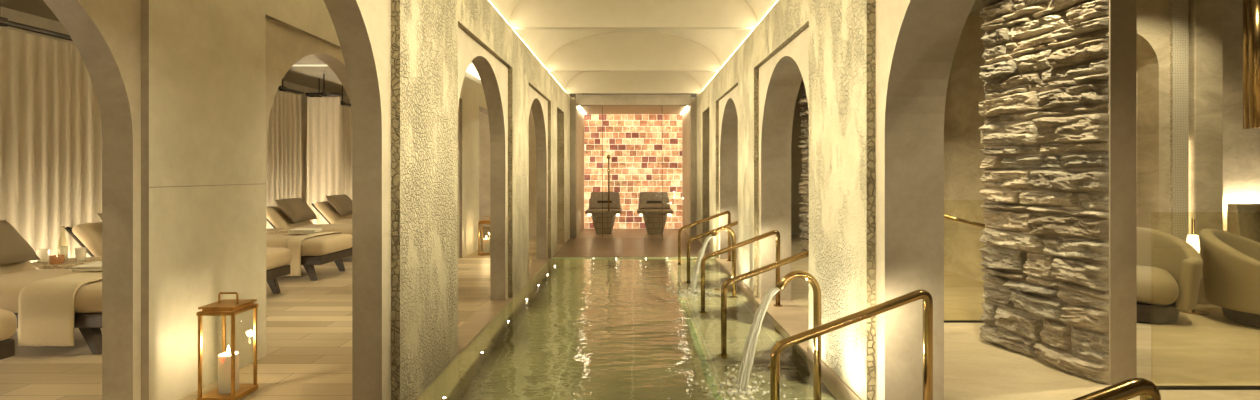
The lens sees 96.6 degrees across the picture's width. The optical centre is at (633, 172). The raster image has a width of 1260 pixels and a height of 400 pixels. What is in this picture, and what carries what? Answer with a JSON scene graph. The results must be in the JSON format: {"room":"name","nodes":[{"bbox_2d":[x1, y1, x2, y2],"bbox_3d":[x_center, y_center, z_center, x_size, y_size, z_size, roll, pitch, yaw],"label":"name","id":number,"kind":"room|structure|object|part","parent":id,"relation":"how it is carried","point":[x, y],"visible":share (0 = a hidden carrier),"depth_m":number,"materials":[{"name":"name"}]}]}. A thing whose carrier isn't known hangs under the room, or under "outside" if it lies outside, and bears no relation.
{"room":"spa pool room","nodes":[
{"label":"spa pool room","id":0,"kind":"room"},
{"bbox_2d":[0,6,346,202],"bbox_3d":[-7.250,-0.340,5.600,0.100,3.400,17.200,0,0,0],"label":"wall","id":1,"kind":"structure","parent":0,"point":[12,15],"depth_m":7.14,"materials":[{"name":"paint"}]},
{"bbox_2d":[0,0,481,96],"bbox_3d":[-4.975,-1.890,5.600,4.450,0.001,17.200,0,0,0],"label":"ceiling","id":2,"kind":"structure","parent":0,"point":[307,76],"depth_m":10.39,"materials":[{"name":"paint"}]},
{"bbox_2d":[0,17,303,93],"bbox_3d":[-6.280,-1.673,6.100,0.112,0.425,9.000,0,0,0],"label":"rail","id":3,"kind":"object","parent":2,"relation":"hanging from","point":[4,22],"visible":0.31,"depth_m":5.93,"materials":[{"name":"black metal"}]},
{"bbox_2d":[293,65,327,65],"bbox_3d":[-5.000,-1.873,9.815,3.800,0.025,0.030,0,0,0],"label":"recessed light","id":4,"kind":"object","parent":2,"relation":"in","point":[293,65],"visible":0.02,"depth_m":9.80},
{"bbox_2d":[305,74,342,96],"bbox_3d":[-5.910,-1.673,10.720,0.660,0.425,0.120,0,0,0],"label":"rail","id":5,"kind":"object","parent":2,"relation":"hanging from","point":[323,93],"visible":1,"depth_m":10.67,"materials":[{"name":"black metal"}]},
{"bbox_3d":[-5.910,-1.500,10.685,0.660,0.042,0.042,0,0,0],"label":"rod","id":6,"kind":"part","parent":5,"relation":"part of","materials":[{"name":"black metal"}]},
{"bbox_2d":[307,97,340,223],"bbox_3d":[-5.910,-0.055,10.720,0.620,2.770,0.079,0,0,0],"label":"curtain","id":7,"kind":"object","parent":5,"relation":"hanging from","point":[323,113],"visible":0.71,"depth_m":10.72,"materials":[{"name":"fabric"}]},
{"bbox_2d":[306,78,350,105],"bbox_3d":[-6.300,-1.673,12.400,0.112,0.425,3.000,0,0,0],"label":"rail","id":8,"kind":"object","parent":2,"relation":"hanging from","point":[342,101],"visible":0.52,"depth_m":11.24,"materials":[{"name":"black metal"}]},
{"bbox_3d":[-6.265,-1.500,12.400,0.042,0.042,3.000,0,0,0],"label":"rod","id":9,"kind":"part","parent":8,"relation":"part of","materials":[{"name":"black metal"}]},
{"bbox_2d":[341,106,351,199],"bbox_3d":[-6.300,-0.055,12.380,0.075,2.770,3.040,0,0,0],"label":"curtain","id":10,"kind":"object","parent":8,"relation":"hanging from","point":[346,113],"visible":0.07,"depth_m":12.34,"materials":[{"name":"fabric"}]},
{"bbox_2d":[43,0,487,399],"bbox_3d":[-2.828,-0.099,5.300,0.215,2.917,16.600,0,0,0],"label":"wall","id":11,"kind":"structure","parent":0,"point":[185,90],"depth_m":3.43,"materials":[{"name":"paint"}]},
{"bbox_2d":[0,27,101,257],"bbox_3d":[-6.280,-0.242,6.057,0.079,2.382,1.051,0,0,0],"label":"curtain","id":12,"kind":"object","parent":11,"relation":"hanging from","point":[50,154],"depth_m":6.04,"materials":[{"name":"fabric"}]},
{"bbox_2d":[149,183,265,187],"bbox_3d":[-2.720,0.084,3.650,0.003,0.005,1.000,0,0,0],"label":"trim","id":13,"kind":"structure","parent":11,"relation":"attached to","point":[264,183],"depth_m":3.55,"materials":[{"name":"paint"}]},
{"bbox_2d":[266,91,301,206],"bbox_3d":[-6.280,-0.426,10.047,0.079,2.013,1.007,0,0,0],"label":"curtain","id":14,"kind":"object","parent":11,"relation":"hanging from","point":[284,143],"depth_m":10.09,"materials":[{"name":"fabric"}]},
{"bbox_2d":[0,227,535,399],"bbox_3d":[-4.365,1.460,5.600,5.670,0.200,17.200,0,0,0],"label":"floor","id":15,"kind":"structure","parent":0,"point":[308,356],"depth_m":4.21,"materials":[{"name":"stone"}]},
{"bbox_2d":[0,309,16,359],"bbox_3d":[-4.775,0.939,3.135,1.830,0.842,0.850,0,0,0],"label":"lounger","id":16,"kind":"object","parent":15,"relation":"on","point":[8,320],"visible":1,"depth_m":3.48,"materials":[{"name":"beige fabric"}]},
{"bbox_3d":[-4.735,1.100,3.135,1.690,0.110,0.800,0,0,0],"label":"frame","id":17,"kind":"part","parent":16,"relation":"part of","materials":[{"name":"brown wood"}]},
{"bbox_2d":[0,261,101,353],"bbox_3d":[-4.775,0.939,4.555,1.830,0.842,0.850,0,0,0],"label":"lounger","id":18,"kind":"object","parent":15,"relation":"on","point":[13,277],"visible":0.32,"depth_m":4.18,"materials":[{"name":"fabric"}]},
{"bbox_2d":[0,261,36,274],"bbox_3d":[-5.388,0.768,4.555,0.476,0.500,0.790,0,0,0],"label":"cushion","id":19,"kind":"object","parent":18,"relation":"on","point":[14,268],"depth_m":4.77,"materials":[{"name":"fabric"}]},
{"bbox_2d":[0,220,40,264],"bbox_3d":[-5.295,0.585,4.570,0.332,0.360,0.621,0,0,-2],"label":"pillow","id":20,"kind":"object","parent":18,"relation":"on","point":[14,248],"visible":1,"depth_m":4.71,"materials":[{"name":"fabric"}]},
{"bbox_3d":[-4.735,1.100,4.555,1.690,0.110,0.800,0,0,0],"label":"frame","id":21,"kind":"part","parent":18,"relation":"part of","materials":[{"name":"brown wood"}]},
{"bbox_2d":[18,271,101,345],"bbox_3d":[-4.257,1.038,4.555,0.402,0.465,0.947,0,0,6],"label":"throw","id":22,"kind":"object","parent":18,"relation":"on","point":[46,307],"visible":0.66,"depth_m":4.10,"materials":[{"name":"fabric"}]},
{"bbox_2d":[72,261,101,271],"bbox_3d":[-4.360,0.774,4.650,0.340,0.048,0.260,0,0,-9],"label":"folded towel","id":23,"kind":"object","parent":22,"relation":"on","point":[95,266],"visible":0.47,"depth_m":4.52,"materials":[{"name":"fabric"}]},
{"bbox_3d":[-4.067,1.245,4.215,0.171,0.230,0.070,0,0,0],"label":"leg","id":24,"kind":"part","parent":18,"relation":"part of","materials":[{"name":"brown wood"}]},
{"bbox_2d":[31,257,101,269],"bbox_3d":[-5.300,1.095,5.265,0.535,0.530,0.535,0,0,0],"label":"side table","id":25,"kind":"object","parent":15,"relation":"on","point":[68,264],"visible":0.29,"depth_m":5.12,"materials":[{"name":"wood"}]},
{"bbox_2d":[36,248,49,262],"bbox_3d":[-5.440,0.766,5.170,0.084,0.125,0.084,0,0,0],"label":"drinking glass","id":26,"kind":"object","parent":25,"relation":"on","point":[43,254],"visible":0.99,"depth_m":5.15,"materials":[{"name":"beige"}]},
{"bbox_2d":[49,255,64,263],"bbox_3d":[-5.240,0.791,5.100,0.104,0.075,0.104,0,0,0],"label":"candle holder","id":27,"kind":"object","parent":25,"relation":"on","point":[53,259],"visible":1,"depth_m":5.07,"materials":[{"name":"orange glass"}]},
{"bbox_2d":[58,226,67,259],"bbox_3d":[-5.360,0.666,5.270,0.074,0.325,0.074,0,0,0],"label":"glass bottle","id":28,"kind":"object","parent":25,"relation":"on","point":[61,250],"visible":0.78,"depth_m":5.26,"materials":[{"name":"clear glass"}]},
{"bbox_2d":[75,247,86,261],"bbox_3d":[-5.160,0.766,5.240,0.084,0.125,0.084,0,0,0],"label":"drinking glass","id":29,"kind":"object","parent":25,"relation":"on","point":[80,253],"visible":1,"depth_m":5.21,"materials":[{"name":"beige"}]},
{"bbox_2d":[64,222,291,293],"bbox_3d":[-4.775,0.939,5.975,1.830,0.842,0.850,0,0,0],"label":"lounger","id":30,"kind":"object","parent":15,"relation":"on","point":[89,235],"visible":0.24,"depth_m":5.93,"materials":[{"name":"fabric"}]},
{"bbox_2d":[71,222,101,256],"bbox_3d":[-5.388,0.768,5.975,0.476,0.500,0.790,0,0,0],"label":"cushion","id":31,"kind":"object","parent":30,"relation":"on","point":[89,235],"depth_m":5.60,"materials":[{"name":"fabric"}]},
{"bbox_3d":[-4.067,1.245,6.315,0.171,0.230,0.070,0,0,0],"label":"leg","id":32,"kind":"part","parent":30,"relation":"part of","materials":[{"name":"brown wood"}]},
{"bbox_3d":[-4.735,1.100,5.975,1.690,0.110,0.800,0,0,0],"label":"frame","id":33,"kind":"part","parent":30,"relation":"part of","materials":[{"name":"brown wood"}]},
{"bbox_2d":[196,292,258,399],"bbox_3d":[-2.468,1.045,3.420,0.220,0.630,0.220,0,0,0],"label":"candle lantern","id":34,"kind":"object","parent":15,"relation":"on","point":[229,388],"visible":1,"depth_m":3.37,"materials":[{"name":"wood"}]},
{"bbox_3d":[-2.566,1.087,3.322,0.016,0.485,0.016,0,0,0],"label":"post","id":35,"kind":"part","parent":34,"relation":"part of","materials":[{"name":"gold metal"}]},
{"bbox_3d":[-2.566,1.087,3.518,0.016,0.485,0.016,0,0,0],"label":"post","id":36,"kind":"part","parent":34,"relation":"part of","materials":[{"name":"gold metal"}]},
{"bbox_3d":[-2.468,0.835,3.420,0.220,0.020,0.220,0,0,0],"label":"frame","id":37,"kind":"part","parent":34,"relation":"part of","materials":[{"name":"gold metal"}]},
{"bbox_3d":[-2.468,0.810,3.420,0.210,0.026,0.210,0,0,0],"label":"lid","id":38,"kind":"part","parent":34,"relation":"part of","materials":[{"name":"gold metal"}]},
{"bbox_3d":[-2.468,0.766,3.420,0.121,0.072,0.011,0,0,0],"label":"handle","id":39,"kind":"part","parent":34,"relation":"part of","materials":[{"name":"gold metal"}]},
{"bbox_2d":[218,345,238,393],"bbox_3d":[-2.468,1.191,3.420,0.106,0.278,0.106,0,0,0],"label":"candle","id":40,"kind":"object","parent":34,"relation":"on","point":[224,359],"depth_m":3.38,"materials":[{"name":"white wax"}]},
{"bbox_3d":[-2.370,1.087,3.322,0.016,0.485,0.016,0,0,0],"label":"post","id":41,"kind":"part","parent":34,"relation":"part of","materials":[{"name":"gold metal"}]},
{"bbox_3d":[-2.370,1.087,3.518,0.016,0.485,0.016,0,0,0],"label":"post","id":42,"kind":"part","parent":34,"relation":"part of","materials":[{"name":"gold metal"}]},
{"bbox_2d":[266,228,287,233],"bbox_3d":[-5.300,1.095,8.105,0.535,0.530,0.535,0,0,0],"label":"side table","id":43,"kind":"object","parent":15,"relation":"on","point":[268,230],"visible":0.24,"depth_m":8.04,"materials":[{"name":"wood"}]},
{"bbox_2d":[266,233,351,280],"bbox_3d":[-4.775,0.939,7.395,1.830,0.842,0.850,0,0,0],"label":"lounger","id":44,"kind":"object","parent":15,"relation":"on","point":[321,249],"visible":0.27,"depth_m":7.10,"materials":[{"name":"fabric"}]},
{"bbox_3d":[-4.067,1.245,7.055,0.171,0.230,0.070,0,0,0],"label":"leg","id":45,"kind":"part","parent":44,"relation":"part of","materials":[{"name":"brown wood"}]},
{"bbox_2d":[287,232,342,275],"bbox_3d":[-4.162,1.043,7.394,0.174,0.475,0.925,0,0,5],"label":"throw","id":46,"kind":"object","parent":44,"relation":"on","point":[294,243],"visible":0.84,"depth_m":6.94,"materials":[{"name":"fabric"}]},
{"bbox_2d":[287,228,321,232],"bbox_3d":[-4.380,0.774,7.490,0.340,0.048,0.260,0,0,-9],"label":"folded towel","id":47,"kind":"object","parent":46,"relation":"on","point":[296,230],"visible":1,"depth_m":7.38,"materials":[{"name":"fabric"}]},
{"bbox_3d":[-4.735,1.100,7.395,1.690,0.110,0.800,0,0,0],"label":"frame","id":48,"kind":"part","parent":44,"relation":"part of","materials":[{"name":"brown wood"}]},
{"bbox_3d":[-4.067,1.245,7.735,0.171,0.230,0.070,0,0,0],"label":"leg","id":49,"kind":"part","parent":44,"relation":"part of","materials":[{"name":"brown wood"}]},
{"bbox_2d":[266,206,351,247],"bbox_3d":[-4.775,0.939,8.815,1.830,0.842,0.850,0,0,0],"label":"lounger","id":50,"kind":"object","parent":15,"relation":"on","point":[275,216],"visible":0.21,"depth_m":8.52,"materials":[{"name":"fabric"}]},
{"bbox_2d":[266,206,312,228],"bbox_3d":[-5.388,0.768,8.815,0.476,0.500,0.790,0,0,0],"label":"cushion","id":51,"kind":"object","parent":50,"relation":"on","point":[275,216],"depth_m":8.53,"materials":[{"name":"fabric"}]},
{"bbox_2d":[275,198,316,221],"bbox_3d":[-5.295,0.585,8.830,0.337,0.360,0.626,0,0,2],"label":"pillow","id":52,"kind":"object","parent":50,"relation":"on","point":[295,209],"visible":1,"depth_m":8.69,"materials":[{"name":"fabric"}]},
{"bbox_2d":[311,201,351,223],"bbox_3d":[-4.775,0.939,10.235,1.830,0.842,0.850,0,0,0],"label":"lounger","id":53,"kind":"object","parent":15,"relation":"on","point":[325,209],"visible":0.23,"depth_m":9.88,"materials":[{"name":"fabric"}]},
{"bbox_2d":[326,194,351,214],"bbox_3d":[-5.295,0.585,10.250,0.335,0.360,0.624,0,0,4],"label":"pillow","id":54,"kind":"object","parent":53,"relation":"on","point":[342,203],"visible":0.9,"depth_m":10.05,"materials":[{"name":"fabric"}]},
{"bbox_2d":[478,216,489,254],"bbox_3d":[-2.450,1.045,9.350,0.220,0.630,0.220,0,0,0],"label":"candle lantern","id":55,"kind":"object","parent":15,"relation":"on","point":[485,243],"visible":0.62,"depth_m":9.31,"materials":[{"name":"gold metal"}]},
{"bbox_3d":[-2.548,1.087,9.448,0.016,0.485,0.016,0,0,0],"label":"post","id":56,"kind":"part","parent":55,"relation":"part of","materials":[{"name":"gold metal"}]},
{"bbox_2d":[483,236,489,252],"bbox_3d":[-2.450,1.191,9.350,0.106,0.278,0.106,0,0,0],"label":"candle","id":57,"kind":"object","parent":55,"relation":"on","point":[486,242],"depth_m":9.31,"materials":[{"name":"white wax"}]},
{"bbox_2d":[323,0,569,399],"bbox_3d":[-1.415,-0.099,4.310,0.210,2.917,14.620,0,0,0],"label":"wall","id":58,"kind":"structure","parent":0,"point":[407,62],"depth_m":3.57,"materials":[{"name":"paint"}]},
{"bbox_2d":[415,244,563,399],"bbox_3d":[-1.420,1.960,4.310,0.220,1.200,14.620,0,0,0],"label":"trim","id":59,"kind":"structure","parent":58,"relation":"attached to","point":[468,331],"depth_m":5.22,"materials":[{"name":"stone"}]},
{"bbox_2d":[347,94,581,226],"bbox_3d":[-4.250,-0.340,14.150,5.900,3.400,0.100,0,0,0],"label":"wall","id":60,"kind":"structure","parent":0,"point":[484,131],"depth_m":14.10,"materials":[{"name":"paint"}]},
{"bbox_2d":[467,62,479,78],"bbox_3d":[-2.120,-1.865,4.400,1.320,0.350,14.800,0,0,0],"label":"ceiling","id":61,"kind":"structure","parent":0,"point":[471,69],"depth_m":9.52,"materials":[{"name":"paint"}]},
{"bbox_2d":[529,109,535,236],"bbox_3d":[-2.120,-0.340,11.850,1.200,3.400,0.100,0,0,0],"label":"wall","id":62,"kind":"structure","parent":0,"point":[532,137],"depth_m":11.80,"materials":[{"name":"paint"}]},
{"bbox_2d":[552,238,709,256],"bbox_3d":[0.000,1.985,10.371,2.620,1.250,2.658,0,0,0],"label":"deck","id":63,"kind":"object","parent":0,"point":[574,247],"visible":0.29,"depth_m":10.17,"materials":[{"name":"stone"}]},
{"bbox_2d":[584,114,681,227],"bbox_3d":[0.000,-0.028,13.670,2.380,2.775,0.140,0,0,0],"label":"wall","id":64,"kind":"structure","parent":0,"point":[645,150],"depth_m":13.62,"materials":[{"name":"brick"}]},
{"bbox_2d":[576,228,689,237],"bbox_3d":[0.000,1.460,12.726,2.620,0.200,2.048,0,0,0],"label":"platform","id":65,"kind":"object","parent":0,"point":[587,232],"visible":0.36,"depth_m":12.30,"materials":[{"name":"wood"}]},
{"bbox_2d":[585,192,621,233],"bbox_3d":[-0.655,0.905,12.679,0.800,0.909,0.938,0,0,0],"label":"seat","id":66,"kind":"object","parent":65,"relation":"on","point":[594,210],"visible":0.95,"depth_m":12.58,"materials":[{"name":"brown wood"}]},
{"bbox_3d":[-0.655,0.868,12.580,0.800,0.075,0.740,0,0,0],"label":"seat","id":67,"kind":"part","parent":66,"relation":"part of","materials":[{"name":"grey tile"}]},
{"bbox_3d":[-0.655,0.655,12.958,0.746,0.408,0.380,0,0,0],"label":"backrest","id":68,"kind":"part","parent":66,"relation":"part of","materials":[{"name":"grey tile"}]},
{"bbox_2d":[602,106,610,236],"bbox_3d":[0.000,-0.017,11.671,2.374,2.745,0.110,0,0,0],"label":"glass wall","id":69,"kind":"structure","parent":65,"relation":"on","point":[608,156],"depth_m":11.71,"materials":[{"name":"clear glass"}]},
{"bbox_3d":[-0.510,0.217,11.660,0.089,1.165,0.089,0,0,45],"label":"handle","id":70,"kind":"part","parent":69,"relation":"part of","materials":[{"name":"gold metal"}]},
{"bbox_2d":[637,192,673,233],"bbox_3d":[0.480,0.905,12.679,0.800,0.909,0.938,0,0,0],"label":"seat","id":71,"kind":"object","parent":65,"relation":"on","point":[654,207],"visible":1,"depth_m":12.58,"materials":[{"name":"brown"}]},
{"bbox_3d":[0.480,0.655,12.958,0.746,0.408,0.380,0,0,0],"label":"backrest","id":72,"kind":"part","parent":71,"relation":"part of","materials":[{"name":"grey tile"}]},
{"bbox_3d":[0.480,0.868,12.580,0.800,0.075,0.740,0,0,0],"label":"seat","id":73,"kind":"part","parent":71,"relation":"part of","materials":[{"name":"grey tile"}]},
{"bbox_2d":[489,0,777,90],"bbox_3d":[0.000,-1.903,4.310,2.800,0.693,14.620,0,0,0],"label":"ceiling","id":74,"kind":"structure","parent":0,"point":[543,43],"depth_m":8.31,"materials":[{"name":"paint"}]},
{"bbox_2d":[489,1,564,90],"bbox_3d":[-1.381,-1.609,4.325,0.033,0.102,14.450,0,0,0],"label":"light","id":75,"kind":"object","parent":74,"relation":"attached to","point":[489,1],"visible":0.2,"depth_m":7.18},
{"bbox_2d":[705,4,774,86],"bbox_3d":[1.381,-1.609,4.325,0.033,0.102,14.450,0,0,0],"label":"light","id":76,"kind":"object","parent":74,"relation":"attached to","point":[774,4],"visible":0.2,"depth_m":6.84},
{"bbox_2d":[568,94,698,237],"bbox_3d":[0.000,-0.590,11.710,3.400,3.900,0.180,0,0,0],"label":"wall","id":77,"kind":"structure","parent":0,"point":[579,100],"depth_m":11.62,"materials":[{"name":"paint"}]},
{"bbox_2d":[565,71,700,93],"bbox_3d":[0.000,-1.940,11.575,2.800,0.620,0.090,0,0,0],"label":"trim","id":78,"kind":"structure","parent":77,"relation":"attached to","point":[586,82],"depth_m":11.53,"materials":[{"name":"paint"}]},
{"bbox_2d":[577,106,689,236],"bbox_3d":[0.000,-0.028,12.775,2.580,2.775,1.950,0,0,0],"label":"wall niche","id":79,"kind":"object","parent":77,"relation":"in","point":[580,115],"visible":0.64,"depth_m":12.64,"materials":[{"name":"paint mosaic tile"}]},
{"bbox_2d":[578,106,688,113],"bbox_3d":[0.000,-1.465,12.775,2.580,0.100,1.950,0,0,0],"label":"ceiling","id":80,"kind":"structure","parent":0,"point":[587,109],"depth_m":12.60,"materials":[{"name":"paint"}]},
{"bbox_2d":[791,79,802,234],"bbox_3d":[5.900,-0.340,12.250,8.600,3.400,0.100,0,0,0],"label":"wall","id":81,"kind":"structure","parent":0,"point":[796,156],"depth_m":12.20,"materials":[{"name":"paint"}]},
{"bbox_2d":[697,0,975,399],"bbox_3d":[1.495,-0.099,4.310,0.370,2.917,14.620,0,0,0],"label":"wall","id":82,"kind":"structure","parent":0,"point":[875,74],"depth_m":3.35,"materials":[{"name":"paint"}]},
{"bbox_2d":[552,257,713,257],"bbox_3d":[0.000,1.392,8.995,2.616,0.056,0.069,0,0,0],"label":"trim","id":83,"kind":"structure","parent":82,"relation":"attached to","point":[552,257],"depth_m":9.00,"materials":[{"name":"wood"}]},
{"bbox_2d":[509,0,757,28],"bbox_3d":[0.000,-1.940,6.345,2.800,0.620,0.090,0,0,0],"label":"ceiling","id":84,"kind":"structure","parent":82,"relation":"attached to","point":[528,14],"depth_m":6.30,"materials":[{"name":"paint"}]},
{"bbox_2d":[546,32,720,70],"bbox_3d":[0.000,-1.940,9.005,2.800,0.620,0.090,0,0,0],"label":"ceiling","id":85,"kind":"structure","parent":82,"relation":"attached to","point":[616,51],"depth_m":8.96,"materials":[{"name":"paint"}]},
{"bbox_2d":[737,281,753,298],"bbox_3d":[1.304,1.430,6.558,0.011,0.260,0.941,0,0,0],"label":"baseboard","id":86,"kind":"structure","parent":82,"relation":"attached to","point":[742,284],"depth_m":6.43,"materials":[{"name":"stone"}]},
{"bbox_2d":[706,244,808,353],"bbox_3d":[1.500,1.960,4.310,0.380,1.200,14.620,0,0,0],"label":"trim","id":87,"kind":"structure","parent":82,"relation":"attached to","point":[790,317],"depth_m":5.37,"materials":[{"name":"stone"}]},
{"bbox_2d":[687,221,737,278],"bbox_3d":[1.093,1.083,7.220,0.855,0.993,0.089,0,0,0],"label":"handrail","id":88,"kind":"object","parent":87,"relation":"on","point":[690,240],"visible":0.34,"depth_m":7.20,"materials":[{"name":"gold metal"}]},
{"bbox_2d":[701,230,782,307],"bbox_3d":[1.093,1.083,5.720,0.855,0.993,0.089,0,0,0],"label":"handrail","id":89,"kind":"object","parent":87,"relation":"on","point":[773,232],"visible":0.79,"depth_m":5.70,"materials":[{"name":"gold metal"}]},
{"bbox_2d":[721,250,808,347],"bbox_3d":[1.093,1.083,4.400,0.855,0.993,0.089,0,0,0],"label":"handrail","id":90,"kind":"object","parent":87,"relation":"on","point":[804,254],"visible":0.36,"depth_m":4.38,"materials":[{"name":"gold metal"}]},
{"bbox_2d":[770,290,932,399],"bbox_3d":[1.093,1.083,2.810,0.855,0.993,0.089,0,0,0],"label":"handrail","id":91,"kind":"object","parent":87,"relation":"on","point":[916,295],"visible":1,"depth_m":2.79,"materials":[{"name":"gold metal"}]},
{"bbox_2d":[807,347,861,399],"bbox_3d":[1.304,1.430,3.670,0.011,0.260,1.036,0,0,0],"label":"baseboard","id":92,"kind":"structure","parent":82,"relation":"attached to","point":[844,389],"depth_m":3.58,"materials":[{"name":"stone"}]},
{"bbox_2d":[969,0,984,14],"bbox_3d":[5.800,-2.040,5.600,8.800,0.001,17.200,0,0,0],"label":"ceiling","id":93,"kind":"structure","parent":0,"point":[978,5],"depth_m":6.89,"materials":[{"name":"paint"}]},
{"bbox_2d":[1243,0,1259,128],"bbox_3d":[5.920,-1.226,5.200,0.420,1.621,0.418,0,0,0],"label":"pendant light","id":94,"kind":"object","parent":93,"relation":"hanging from","point":[1251,8],"visible":1,"depth_m":5.20,"materials":[{"name":"gold metal"}]},
{"bbox_2d":[791,235,1259,399],"bbox_3d":[5.945,1.460,5.600,8.510,0.200,17.200,0,0,0],"label":"floor","id":95,"kind":"structure","parent":0,"point":[1213,349],"depth_m":4.10,"materials":[{"name":"stone"}]},
{"bbox_2d":[798,80,808,256],"bbox_3d":[2.916,-0.330,8.726,0.340,3.380,1.156,0,0,-11],"label":"stone pillar","id":96,"kind":"structure","parent":95,"relation":"on","point":[804,188],"depth_m":9.05,"materials":[{"name":"beige stone"}]},
{"bbox_2d":[944,320,983,322],"bbox_3d":[3.200,0.805,5.100,2.000,1.110,0.040,0,0,0],"label":"glass screen","id":97,"kind":"object","parent":95,"relation":"on","point":[945,321],"visible":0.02,"depth_m":5.08,"materials":[{"name":"clear glass"}]},
{"bbox_2d":[978,0,1136,384],"bbox_3d":[2.992,-0.331,4.133,0.335,3.383,1.088,0,0,-11],"label":"stone pillar","id":98,"kind":"structure","parent":95,"relation":"on","point":[1058,134],"depth_m":3.86,"materials":[{"name":"beige stone"}]},
{"bbox_2d":[1137,227,1202,323],"bbox_3d":[4.765,0.950,5.353,0.932,0.821,0.795,0,0,40],"label":"tub chair","id":99,"kind":"object","parent":95,"relation":"on","point":[1169,269],"visible":0.46,"depth_m":5.02,"materials":[{"name":"beige fabric"}]},
{"bbox_2d":[1137,265,1178,304],"bbox_3d":[4.707,1.035,5.285,0.600,0.310,0.600,0,0,40],"label":"seat cushion","id":100,"kind":"object","parent":99,"relation":"on","point":[1156,284],"depth_m":5.00,"materials":[{"name":"fabric"}]},
{"bbox_2d":[1180,218,1209,314],"bbox_3d":[5.440,0.900,5.450,0.220,0.920,0.220,0,0,0],"label":"lamp","id":101,"kind":"object","parent":95,"relation":"on","point":[1193,240],"visible":0.62,"depth_m":5.42,"materials":[{"name":"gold metal"}]},
{"bbox_3d":[5.440,0.700,5.450,0.104,0.200,0.102,0,0,0],"label":"lamp shade","id":102,"kind":"part","parent":101,"relation":"part of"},
{"bbox_2d":[1157,386,1259,389],"bbox_3d":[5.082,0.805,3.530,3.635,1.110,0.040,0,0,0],"label":"floor track","id":103,"kind":"object","parent":95,"relation":"on","point":[1158,387],"visible":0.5,"depth_m":3.52,"materials":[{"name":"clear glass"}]},
{"bbox_2d":[1199,229,1259,327],"bbox_3d":[5.687,0.950,5.081,0.932,0.821,0.795,0,0,-29],"label":"tub chair","id":104,"kind":"object","parent":95,"relation":"on","point":[1231,262],"visible":1,"depth_m":5.01,"materials":[{"name":"beige fabric"}]},
{"bbox_2d":[1226,204,1259,242],"bbox_3d":[7.440,0.845,5.610,2.320,1.030,0.740,0,0,0],"label":"stone bench","id":105,"kind":"object","parent":95,"relation":"on","point":[1243,220],"visible":0.36,"depth_m":5.83,"materials":[{"name":"stone"}]},
{"bbox_2d":[944,0,1169,281],"bbox_3d":[4.985,-0.340,7.175,1.270,3.400,2.650,0,0,0],"label":"wall","id":106,"kind":"structure","parent":0,"point":[963,157],"depth_m":7.03,"materials":[{"name":"paint"}]},
{"bbox_2d":[944,214,985,227],"bbox_3d":[3.225,0.874,5.300,0.658,0.972,0.034,0,0,0],"label":"grab bar","id":107,"kind":"object","parent":106,"relation":"attached to","point":[945,216],"visible":0.16,"depth_m":5.29,"materials":[{"name":"gold metal"}]},
{"bbox_2d":[1170,0,1188,240],"bbox_3d":[5.678,-0.340,5.985,0.167,3.400,0.330,0,0,0],"label":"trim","id":108,"kind":"structure","parent":106,"relation":"attached to","point":[1179,9],"depth_m":5.82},
{"bbox_2d":[1189,0,1222,303],"bbox_3d":[5.945,-0.340,5.920,0.290,3.400,0.260,0,0,0],"label":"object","id":109,"kind":"structure","parent":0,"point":[1205,16],"depth_m":5.79,"materials":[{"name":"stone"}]},
{"bbox_2d":[1223,0,1259,230],"bbox_3d":[8.050,-0.340,6.110,4.100,3.400,0.120,0,0,0],"label":"wall","id":110,"kind":"structure","parent":0,"point":[1241,147],"depth_m":6.05,"materials":[{"name":"paint"}]},
{"bbox_3d":[0.000,1.810,3.015,2.620,0.900,12.030,0,0,0],"label":"floor","id":111,"kind":"structure","parent":0,"visible":0},
{"bbox_2d":[417,258,847,399],"bbox_3d":[0.000,1.372,3.015,2.620,0.001,12.030,0,0,0],"label":"pool water","id":112,"kind":"object","parent":111,"relation":"in","point":[597,328],"visible":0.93,"depth_m":4.53,"materials":[{"name":"liquid"}]},
{"bbox_2d":[656,283,720,306],"bbox_3d":[0.634,1.340,6.603,0.873,0.086,1.794,0,0,0],"label":"foam","id":113,"kind":"object","parent":112,"relation":"on","point":[697,290],"visible":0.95,"depth_m":6.36,"materials":[{"name":"white liquid"}]},
{"bbox_2d":[668,357,796,399],"bbox_3d":[0.624,1.337,3.414,0.832,0.090,1.473,0,0,0],"label":"foam","id":114,"kind":"object","parent":112,"relation":"on","point":[730,391],"visible":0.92,"depth_m":3.50,"materials":[{"name":"white liquid"}]},
{"bbox_2d":[678,211,731,261],"bbox_3d":[1.093,1.083,8.620,0.855,0.993,0.089,0,0,0],"label":"handrail","id":115,"kind":"object","parent":111,"relation":"on","point":[724,212],"visible":0.81,"depth_m":8.60,"materials":[{"name":"gold metal"}]},
{"bbox_2d":[711,226,735,292],"bbox_3d":[1.044,1.096,6.400,0.308,0.968,0.098,0,0,0],"label":"spout","id":116,"kind":"object","parent":111,"relation":"on","point":[721,228],"visible":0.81,"depth_m":6.38,"materials":[{"name":"gold metal"}]},
{"bbox_2d":[689,235,712,292],"bbox_3d":[0.779,1.043,6.399,0.281,0.661,0.086,0,0,0],"label":"water","id":117,"kind":"object","parent":116,"relation":"attached to","point":[702,250],"visible":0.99,"depth_m":6.39,"materials":[{"name":"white liquid"}]},
{"bbox_2d":[776,271,820,393],"bbox_3d":[1.044,1.096,3.500,0.308,0.968,0.098,0,0,0],"label":"spout","id":118,"kind":"object","parent":111,"relation":"on","point":[787,278],"visible":1,"depth_m":3.48,"materials":[{"name":"gold metal"}]},
{"bbox_2d":[735,287,779,394],"bbox_3d":[0.777,1.044,3.500,0.280,0.660,0.090,0,0,0],"label":"water","id":119,"kind":"object","parent":118,"relation":"attached to","point":[752,338],"visible":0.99,"depth_m":3.48,"materials":[{"name":"white liquid"}]},
{"bbox_2d":[1073,378,1160,399],"bbox_3d":[1.093,1.083,1.600,0.855,0.993,0.089,0,0,0],"label":"handrail","id":120,"kind":"object","parent":111,"relation":"on","point":[1145,389],"visible":1,"depth_m":1.58,"materials":[{"name":"gold metal"}]}
]}

